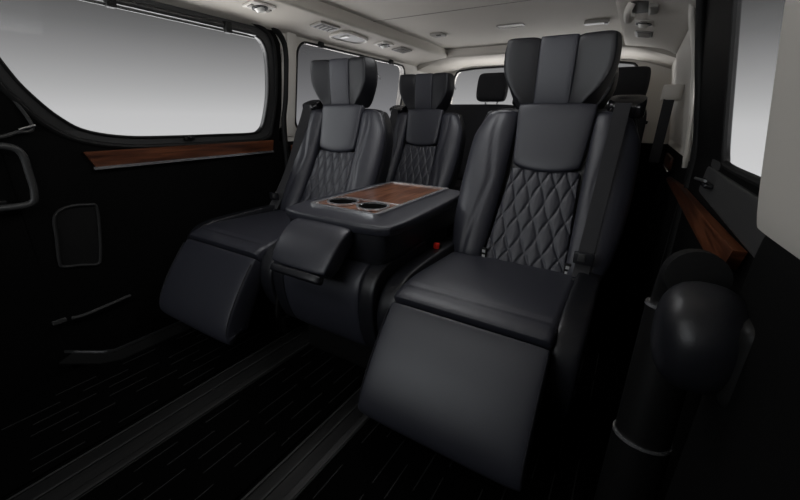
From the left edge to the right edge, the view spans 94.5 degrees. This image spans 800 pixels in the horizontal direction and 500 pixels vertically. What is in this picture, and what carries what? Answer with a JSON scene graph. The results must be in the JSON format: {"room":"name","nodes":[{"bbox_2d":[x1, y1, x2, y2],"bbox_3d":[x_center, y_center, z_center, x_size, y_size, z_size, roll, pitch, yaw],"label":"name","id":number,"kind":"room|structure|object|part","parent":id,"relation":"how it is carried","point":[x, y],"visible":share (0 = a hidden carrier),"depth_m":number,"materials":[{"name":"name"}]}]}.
{"room":"vehicle interior","nodes":[
{"label":"vehicle interior","id":0,"kind":"room"},
{"bbox_2d":[0,32,424,400],"bbox_3d":[-1.050,-0.308,1.835,0.142,1.710,5.420,13,23,29],"label":"door frame","id":1,"kind":"structure","parent":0,"point":[32,348],"depth_m":1.44,"materials":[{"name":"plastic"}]},
{"bbox_2d":[0,101,35,138],"bbox_3d":[-1.347,-0.480,1.246,0.020,0.209,0.153,13,23,29],"label":"trim","id":2,"kind":"structure","parent":1,"relation":"attached to","point":[32,125],"depth_m":1.30,"materials":[{"name":"grey"}]},
{"bbox_3d":[-1.317,-0.433,1.306,0.009,0.022,0.049,14,23,32],"label":"lever","id":3,"kind":"part","parent":2,"relation":"part of","materials":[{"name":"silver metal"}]},
{"bbox_2d":[0,142,38,214],"bbox_3d":[-1.371,-0.248,1.284,0.155,0.245,0.058,-13,24,-35],"label":"handle","id":4,"kind":"object","parent":1,"relation":"attached to","point":[5,207],"visible":1,"depth_m":1.30,"materials":[{"name":"grey plastic"}]},
{"bbox_3d":[-1.919,0.161,0.520,0.132,1.675,2.130,13,23,29],"label":"panel","id":5,"kind":"part","parent":1,"relation":"part of","materials":[{"name":"black plastic"}]},
{"bbox_2d":[59,321,191,363],"bbox_3d":[-0.569,0.067,2.599,0.254,0.010,2.853,13,23,29],"label":"sill tread","id":6,"kind":"structure","parent":1,"relation":"attached to","point":[77,356],"depth_m":1.55,"materials":[{"name":"grey plastic"}]},
{"bbox_3d":[-0.551,0.090,2.950,0.050,0.230,3.322,13,23,29],"label":"sill panel","id":7,"kind":"part","parent":1,"relation":"part of","materials":[{"name":"black plastic"}]},
{"bbox_2d":[0,28,288,354],"bbox_3d":[-1.031,-0.413,1.819,0.146,1.458,1.311,13,23,29],"label":"door","id":8,"kind":"structure","parent":1,"relation":"in","point":[101,237],"depth_m":1.63,"materials":[{"name":"black plastic"}]},
{"bbox_2d":[52,203,101,267],"bbox_3d":[-1.311,-0.052,1.512,0.012,0.271,0.178,13,23,29],"label":"speaker","id":9,"kind":"object","parent":8,"relation":"on","point":[76,227],"depth_m":1.51,"materials":[{"name":"black plastic"}]},
{"bbox_2d":[52,294,130,324],"bbox_3d":[-1.315,0.255,1.592,0.020,0.032,0.283,13,23,30],"label":"ledge","id":10,"kind":"object","parent":8,"relation":"attached to","point":[56,322],"visible":1,"depth_m":1.58,"materials":[{"name":"grey plastic"}]},
{"bbox_2d":[0,0,277,148],"bbox_3d":[-1.044,-0.773,1.648,0.126,0.618,1.244,13,23,29],"label":"window","id":11,"kind":"structure","parent":8,"relation":"attached to","point":[10,85],"depth_m":1.64,"materials":[{"name":"grey"}]},
{"bbox_2d":[80,0,256,37],"bbox_3d":[-0.976,-0.997,1.563,0.039,0.050,0.880,13,23,29],"label":"window blind","id":12,"kind":"object","parent":11,"relation":"attached to","point":[227,26],"visible":1,"depth_m":1.58,"materials":[{"name":"grey"}]},
{"bbox_2d":[184,136,194,139],"bbox_3d":[-1.027,-0.547,1.806,0.021,0.020,0.050,13,23,29],"label":"latch","id":13,"kind":"object","parent":11,"relation":"attached to","point":[188,137],"visible":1,"depth_m":1.80,"materials":[{"name":"black plastic"}]},
{"bbox_2d":[83,140,273,169],"bbox_3d":[-1.007,-0.490,1.852,0.021,0.084,0.941,13,23,29],"label":"trim","id":14,"kind":"structure","parent":1,"relation":"attached to","point":[124,157],"depth_m":1.74,"materials":[{"name":"brown wood"}]},
{"bbox_2d":[242,0,276,12],"bbox_3d":[-0.647,-1.113,1.706,0.084,0.036,0.130,13,23,29],"label":"reading lamp","id":15,"kind":"object","parent":1,"relation":"attached to","point":[259,7],"visible":1,"depth_m":1.69,"materials":[{"name":"grey plastic"}]},
{"bbox_2d":[252,5,267,10],"bbox_3d":[-0.647,-1.115,1.705,0.072,0.005,0.072,4,18,32],"label":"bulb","id":16,"kind":"object","parent":15,"relation":"attached to","point":[254,7],"depth_m":1.69,"materials":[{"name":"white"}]},
{"bbox_3d":[-0.215,-0.573,3.266,0.050,0.820,2.095,13,23,29],"label":"panel","id":17,"kind":"part","parent":1,"relation":"part of","materials":[{"name":"black plastic"}]},
{"bbox_2d":[152,0,447,66],"bbox_3d":[-0.674,-1.178,1.757,0.320,0.145,3.570,13,23,29],"label":"trim","id":18,"kind":"structure","parent":1,"relation":"attached to","point":[296,17],"depth_m":2.02,"materials":[{"name":"beige plastic"}]},
{"bbox_2d":[310,21,339,31],"bbox_3d":[-0.416,-1.241,2.058,0.085,0.026,0.160,13,23,29],"label":"air vent","id":19,"kind":"object","parent":1,"relation":"attached to","point":[321,25],"visible":1,"depth_m":2.03,"materials":[{"name":"grey plastic"}]},
{"bbox_2d":[329,31,367,43],"bbox_3d":[-0.310,-1.319,2.303,0.146,0.034,0.297,13,23,29],"label":"dome lamp","id":20,"kind":"object","parent":1,"relation":"attached to","point":[343,36],"visible":1,"depth_m":2.28,"materials":[{"name":"grey plastic"}]},
{"bbox_2d":[295,41,404,127],"bbox_3d":[-0.317,-1.161,2.755,0.105,0.520,1.244,13,23,29],"label":"window","id":21,"kind":"structure","parent":1,"relation":"in","point":[303,42],"depth_m":2.33,"materials":[{"name":"black rubber"}]},
{"bbox_2d":[318,41,323,48],"bbox_3d":[-0.491,-1.276,2.294,0.027,0.043,0.036,13,23,29],"label":"hook","id":22,"kind":"object","parent":21,"relation":"attached to","point":[320,44],"visible":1,"depth_m":2.28,"materials":[{"name":"black plastic"}]},
{"bbox_2d":[373,41,393,48],"bbox_3d":[-0.111,-1.395,2.527,0.084,0.036,0.130,13,23,29],"label":"reading lamp","id":23,"kind":"object","parent":1,"relation":"attached to","point":[383,44],"visible":1,"depth_m":2.50,"materials":[{"name":"grey plastic"}]},
{"bbox_2d":[391,46,411,53],"bbox_3d":[0.015,-1.467,2.718,0.085,0.026,0.160,13,23,29],"label":"air vent","id":24,"kind":"object","parent":1,"relation":"attached to","point":[400,49],"visible":1,"depth_m":2.69,"materials":[{"name":"grey plastic"}]},
{"bbox_2d":[0,235,643,499],"bbox_3d":[-0.128,0.570,1.522,1.920,0.200,5.340,13,23,29],"label":"floor","id":25,"kind":"structure","parent":0,"point":[620,297],"depth_m":1.45,"materials":[{"name":"black carpet"}]},
{"bbox_2d":[0,319,282,498],"bbox_3d":[-0.680,0.337,1.834,0.375,0.008,1.950,13,23,29],"label":"floor mat","id":26,"kind":"object","parent":25,"relation":"on","point":[39,436],"visible":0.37,"depth_m":1.28,"materials":[{"name":"black carpet"}]},
{"bbox_2d":[82,345,365,499],"bbox_3d":[-0.227,0.439,1.573,0.330,0.008,1.950,13,23,29],"label":"floor mat","id":27,"kind":"object","parent":25,"relation":"on","point":[220,456],"visible":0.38,"depth_m":1.15,"materials":[{"name":"black carpet"}]},
{"bbox_2d":[270,181,459,368],"bbox_3d":[-0.119,0.099,1.575,0.528,0.652,0.871,13,23,29],"label":"console","id":28,"kind":"object","parent":27,"relation":"on","point":[336,255],"visible":0.9,"depth_m":1.27,"materials":[{"name":"grey leather"}]},
{"bbox_2d":[284,258,369,346],"bbox_3d":[-0.194,0.134,1.470,0.356,0.366,0.372,13,23,29],"label":"cushion","id":29,"kind":"object","parent":28,"relation":"on","point":[334,306],"depth_m":1.29,"materials":[{"name":"grey leather"}]},
{"bbox_2d":[320,197,395,212],"bbox_3d":[-0.161,-0.168,1.397,0.285,0.007,0.169,13,23,29],"label":"cup holder","id":30,"kind":"object","parent":28,"relation":"on","point":[345,204],"depth_m":1.38,"materials":[{"name":"silver metal"}]},
{"bbox_3d":[-0.059,-0.228,1.551,0.315,0.017,0.588,13,23,29],"label":"tray frame","id":31,"kind":"part","parent":28,"relation":"part of","materials":[{"name":"brown wood"}]},
{"bbox_3d":[-0.014,-0.250,1.620,0.285,0.011,0.387,13,23,29],"label":"wood lid","id":32,"kind":"part","parent":28,"relation":"part of","materials":[{"name":"brown wood"}]},
{"bbox_2d":[7,236,451,499],"bbox_3d":[-0.072,0.198,2.259,0.150,0.010,3.350,13,23,29],"label":"rail","id":33,"kind":"object","parent":25,"relation":"on","point":[79,477],"visible":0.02,"depth_m":1.18,"materials":[{"name":"black metal"}]},
{"bbox_2d":[159,56,392,344],"bbox_3d":[-0.555,-0.305,1.794,0.650,1.230,1.112,13,23,29],"label":"seat","id":34,"kind":"object","parent":25,"relation":"on","point":[221,279],"visible":0.75,"depth_m":1.85,"materials":[{"name":"grey leather"}]},
{"bbox_2d":[190,210,289,261],"bbox_3d":[-0.617,-0.065,1.811,0.472,0.142,0.566,13,23,29],"label":"cushion","id":35,"kind":"object","parent":34,"relation":"on","point":[250,235],"depth_m":1.65,"materials":[{"name":"grey leather"}]},
{"bbox_2d":[302,100,322,109],"bbox_3d":[-0.492,-0.829,2.142,0.116,0.080,0.117,13,23,29],"label":"outlet","id":36,"kind":"object","parent":34,"relation":"attached to","point":[312,104],"depth_m":2.09,"materials":[{"name":"black plastic"}]},
{"bbox_3d":[-0.396,-0.350,2.007,0.297,0.356,0.222,13,23,29],"label":"quilted panel","id":37,"kind":"part","parent":34,"relation":"part of","materials":[{"name":"grey leather"}]},
{"bbox_3d":[-0.325,-0.655,2.011,0.274,0.254,0.108,13,23,29],"label":"panel","id":38,"kind":"part","parent":34,"relation":"part of","materials":[{"name":"grey leather"}]},
{"bbox_3d":[-0.358,-0.454,2.048,0.608,0.623,0.356,13,23,29],"label":"backrest","id":39,"kind":"part","parent":34,"relation":"part of","materials":[{"name":"black leather"}]},
{"bbox_2d":[241,387,369,499],"bbox_3d":[0.343,0.292,2.020,0.115,0.010,3.350,13,23,29],"label":"rail","id":40,"kind":"object","parent":25,"relation":"on","point":[295,472],"visible":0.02,"depth_m":1.09,"materials":[{"name":"black metal"}]},
{"bbox_2d":[386,72,465,249],"bbox_3d":[0.015,-0.536,2.475,0.621,1.230,0.819,13,23,29],"label":"seat","id":41,"kind":"object","parent":25,"relation":"on","point":[428,140],"visible":0.57,"depth_m":2.54,"materials":[{"name":"grey leather"}]},
{"bbox_2d":[389,105,407,114],"bbox_3d":[-0.007,-1.024,2.715,0.116,0.080,0.117,13,23,29],"label":"outlet","id":42,"kind":"object","parent":41,"relation":"attached to","point":[397,109],"depth_m":2.66,"materials":[{"name":"black plastic"}]},
{"bbox_3d":[0.097,-0.548,2.591,0.297,0.356,0.211,13,23,29],"label":"quilted panel","id":43,"kind":"part","parent":41,"relation":"part of","materials":[{"name":"grey leather"}]},
{"bbox_3d":[0.163,-0.851,2.587,0.274,0.252,0.101,13,23,29],"label":"panel","id":44,"kind":"part","parent":41,"relation":"part of","materials":[{"name":"grey leather"}]},
{"bbox_3d":[0.133,-0.652,2.630,0.608,0.622,0.340,13,23,29],"label":"backrest","id":45,"kind":"part","parent":41,"relation":"part of","materials":[{"name":"black leather"}]},
{"bbox_2d":[445,66,650,234],"bbox_3d":[0.860,-0.725,2.945,1.750,1.311,0.604,13,23,29],"label":"seat","id":46,"kind":"object","parent":25,"relation":"on","point":[634,80],"visible":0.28,"depth_m":3.03,"materials":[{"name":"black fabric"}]},
{"bbox_2d":[453,179,461,190],"bbox_3d":[0.817,-0.422,2.988,1.740,0.180,0.460,13,23,29],"label":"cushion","id":47,"kind":"object","parent":46,"relation":"on","point":[457,186],"depth_m":2.97,"materials":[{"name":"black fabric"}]},
{"bbox_3d":[0.572,-0.944,3.257,0.870,0.636,0.284,13,23,29],"label":"backrest","id":48,"kind":"part","parent":46,"relation":"part of","materials":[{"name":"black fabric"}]},
{"bbox_3d":[1.320,-0.776,2.825,0.870,0.636,0.284,13,23,29],"label":"backrest","id":49,"kind":"part","parent":46,"relation":"part of","materials":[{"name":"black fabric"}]},
{"bbox_2d":[594,249,754,499],"bbox_3d":[0.475,0.372,0.693,0.130,0.764,0.343,13,23,29],"label":"grab handle","id":50,"kind":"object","parent":25,"relation":"on","point":[695,334],"depth_m":0.59,"materials":[{"name":"black plastic"}]},
{"bbox_3d":[0.304,0.559,1.267,0.630,0.008,1.950,13,23,29],"label":"floor mat","id":51,"kind":"object","parent":25,"relation":"on","visible":0},
{"bbox_2d":[358,30,647,491],"bbox_3d":[0.362,-0.079,1.210,0.646,1.230,1.008,13,23,29],"label":"seat","id":52,"kind":"object","parent":51,"relation":"on","point":[482,333],"visible":1,"depth_m":1.23,"materials":[{"name":"grey leather"}]},
{"bbox_2d":[394,251,574,351],"bbox_3d":[0.308,0.155,1.243,0.472,0.142,0.502,13,23,29],"label":"cushion","id":53,"kind":"object","parent":52,"relation":"on","point":[522,299],"depth_m":1.12,"materials":[{"name":"grey leather"}]},
{"bbox_3d":[0.501,-0.114,1.395,0.297,0.356,0.211,13,23,29],"label":"quilted panel","id":54,"kind":"part","parent":52,"relation":"part of","materials":[{"name":"grey leather"}]},
{"bbox_3d":[0.567,-0.417,1.391,0.274,0.252,0.101,13,23,29],"label":"panel","id":55,"kind":"part","parent":52,"relation":"part of","materials":[{"name":"grey leather"}]},
{"bbox_3d":[0.537,-0.218,1.434,0.608,0.622,0.340,13,23,29],"label":"backrest","id":56,"kind":"part","parent":52,"relation":"part of","materials":[{"name":"black leather"}]},
{"bbox_3d":[0.596,0.026,1.214,0.022,0.026,0.006,13,23,29],"label":"tongue plate","id":57,"kind":"part","parent":52,"relation":"part of","materials":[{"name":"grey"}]},
{"bbox_2d":[597,68,618,108],"bbox_3d":[0.838,-0.351,2.001,0.615,1.230,0.819,13,23,29],"label":"belt","id":58,"kind":"object","parent":52,"relation":"attached to","point":[604,100],"visible":0.02,"depth_m":2.00,"materials":[{"name":"black fabric"}]},
{"bbox_2d":[607,95,647,118],"bbox_3d":[0.792,-0.501,1.291,0.116,0.080,0.117,13,23,29],"label":"outlet","id":59,"kind":"object","parent":52,"relation":"attached to","point":[635,105],"depth_m":1.25,"materials":[{"name":"black plastic"}]},
{"bbox_2d":[318,0,622,49],"bbox_3d":[0.008,-1.078,1.327,1.340,0.040,3.600,13,23,29],"label":"ceiling","id":60,"kind":"structure","parent":0,"point":[473,27],"depth_m":2.10,"materials":[{"name":"beige fabric"}]},
{"bbox_2d":[430,32,446,37],"bbox_3d":[0.261,-1.469,2.532,0.090,0.021,0.085,13,23,29],"label":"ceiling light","id":61,"kind":"object","parent":60,"relation":"attached to","point":[437,34],"visible":1,"depth_m":2.51,"materials":[{"name":"grey plastic"}]},
{"bbox_2d":[373,0,529,21],"bbox_3d":[0.391,-1.261,1.921,1.300,0.005,0.006,13,23,29],"label":"trim","id":62,"kind":"structure","parent":60,"relation":"attached to","point":[525,0],"depth_m":1.98,"materials":[{"name":"grey plastic"}]},
{"bbox_2d":[496,23,524,28],"bbox_3d":[0.681,-1.379,2.276,0.163,0.006,0.083,13,23,29],"label":"recessed light","id":63,"kind":"object","parent":60,"relation":"in","point":[515,25],"visible":1,"depth_m":2.27,"materials":[{"name":"grey plastic"}]},
{"bbox_2d":[584,19,609,25],"bbox_3d":[1.133,-1.309,2.129,0.130,0.021,0.050,13,23,29],"label":"recessed light","id":64,"kind":"object","parent":60,"relation":"attached to","point":[601,21],"visible":1,"depth_m":2.11,"materials":[{"name":"grey plastic"}]},
{"bbox_2d":[451,59,670,241],"bbox_3d":[1.203,-0.971,3.433,2.210,1.590,0.055,13,23,29],"label":"wall","id":65,"kind":"structure","parent":0,"point":[648,173],"depth_m":2.98,"materials":[{"name":"grey plastic"}]},
{"bbox_2d":[417,35,675,73],"bbox_3d":[1.081,-1.553,3.005,1.980,0.210,0.490,13,23,29],"label":"trim","id":66,"kind":"structure","parent":65,"relation":"attached to","point":[457,59],"depth_m":3.01,"materials":[{"name":"beige plastic"}]},
{"bbox_2d":[450,61,647,123],"bbox_3d":[1.198,-1.384,3.277,1.790,0.486,0.041,13,23,29],"label":"window","id":67,"kind":"structure","parent":65,"relation":"in","point":[620,62],"depth_m":3.39,"materials":[{"name":"black rubber"}]},
{"bbox_3d":[1.195,-0.626,3.554,2.200,0.860,0.050,13,23,29],"label":"panel","id":68,"kind":"part","parent":65,"relation":"part of","materials":[{"name":"black"}]},
{"bbox_2d":[643,4,695,305],"bbox_3d":[0.662,-0.018,0.817,0.191,1.510,5.420,13,23,29],"label":"wall","id":69,"kind":"structure","parent":0,"point":[664,206],"depth_m":1.99,"materials":[{"name":"grey plastic"}]},
{"bbox_2d":[623,1,658,23],"bbox_3d":[1.052,-1.034,1.617,0.126,0.056,0.229,13,23,29],"label":"grip","id":70,"kind":"object","parent":69,"relation":"attached to","point":[632,8],"visible":0.95,"depth_m":1.58,"materials":[{"name":"grey plastic"}]},
{"bbox_2d":[635,30,652,37],"bbox_3d":[1.377,-1.220,2.087,0.085,0.027,0.160,13,23,29],"label":"air vent","id":71,"kind":"object","parent":69,"relation":"attached to","point":[645,34],"visible":0.98,"depth_m":2.06,"materials":[{"name":"grey plastic"}]},
{"bbox_2d":[635,20,653,27],"bbox_3d":[1.230,-1.137,1.864,0.084,0.037,0.130,13,23,29],"label":"reading lamp","id":72,"kind":"object","parent":69,"relation":"attached to","point":[641,23],"visible":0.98,"depth_m":1.85,"materials":[{"name":"grey plastic"}]},
{"bbox_2d":[616,0,695,53],"bbox_3d":[0.704,-0.861,0.966,0.320,0.160,3.570,13,23,29],"label":"trim","id":73,"kind":"structure","parent":69,"relation":"attached to","point":[670,28],"depth_m":1.82,"materials":[{"name":"beige plastic"}]},
{"bbox_3d":[1.696,-0.208,2.393,0.050,0.850,1.690,13,23,29],"label":"panel","id":74,"kind":"part","parent":69,"relation":"part of","materials":[{"name":"black plastic"}]},
{"bbox_2d":[649,84,684,162],"bbox_3d":[1.401,-0.664,1.958,0.090,0.390,0.050,13,23,29],"label":"belt","id":75,"kind":"object","parent":69,"relation":"attached to","point":[671,93],"visible":1,"depth_m":1.93,"materials":[{"name":"black fabric webbing"},{"name":"black plastic"}]},
{"bbox_2d":[663,153,673,172],"bbox_3d":[1.748,-0.574,2.414,0.021,0.088,0.500,13,23,29],"label":"trim","id":76,"kind":"structure","parent":69,"relation":"attached to","point":[667,165],"depth_m":2.30,"materials":[{"name":"brown wood"}]},
{"bbox_3d":[1.181,-0.673,1.518,0.170,0.657,0.043,1,20,-1],"label":"edge trim","id":77,"kind":"part","parent":69,"relation":"part of","materials":[{"name":"grey plastic"}]},
{"bbox_2d":[666,176,747,269],"bbox_3d":[1.059,-0.197,1.374,0.020,0.094,1.767,13,23,29],"label":"trim","id":78,"kind":"structure","parent":69,"relation":"attached to","point":[711,235],"depth_m":0.88,"materials":[{"name":"brown wood"}]},
{"bbox_2d":[657,0,765,499],"bbox_3d":[0.758,-0.051,0.991,0.147,1.440,1.620,13,23,29],"label":"door","id":79,"kind":"structure","parent":69,"relation":"in","point":[732,201],"depth_m":1.03,"materials":[{"name":"black plastic"}]},
{"bbox_2d":[694,177,713,188],"bbox_3d":[0.856,-0.195,1.046,0.032,0.022,0.160,13,23,29],"label":"door lever","id":80,"kind":"object","parent":79,"relation":"attached to","point":[703,182],"visible":1,"depth_m":1.00,"materials":[{"name":"grey plastic"}]},
{"bbox_3d":[0.847,-0.199,1.044,0.009,0.014,0.111,10,22,25],"label":"lever","id":81,"kind":"part","parent":80,"relation":"part of","materials":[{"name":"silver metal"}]},
{"bbox_3d":[0.875,-0.497,0.998,0.107,0.540,0.150,13,23,29],"label":"frame post","id":82,"kind":"part","parent":79,"relation":"part of","materials":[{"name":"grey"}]},
{"bbox_2d":[721,0,760,187],"bbox_3d":[0.594,-0.355,0.573,0.114,0.523,0.820,13,23,29],"label":"window frame","id":83,"kind":"structure","parent":79,"relation":"attached to","point":[754,179],"depth_m":0.89,"materials":[{"name":"black rubber"}]},
{"bbox_2d":[665,0,799,499],"bbox_3d":[0.315,0.146,0.343,0.155,1.466,0.583,13,23,29],"label":"trim","id":84,"kind":"structure","parent":69,"relation":"attached to","point":[749,448],"depth_m":0.40,"materials":[{"name":"grey plastic"}]}
]}

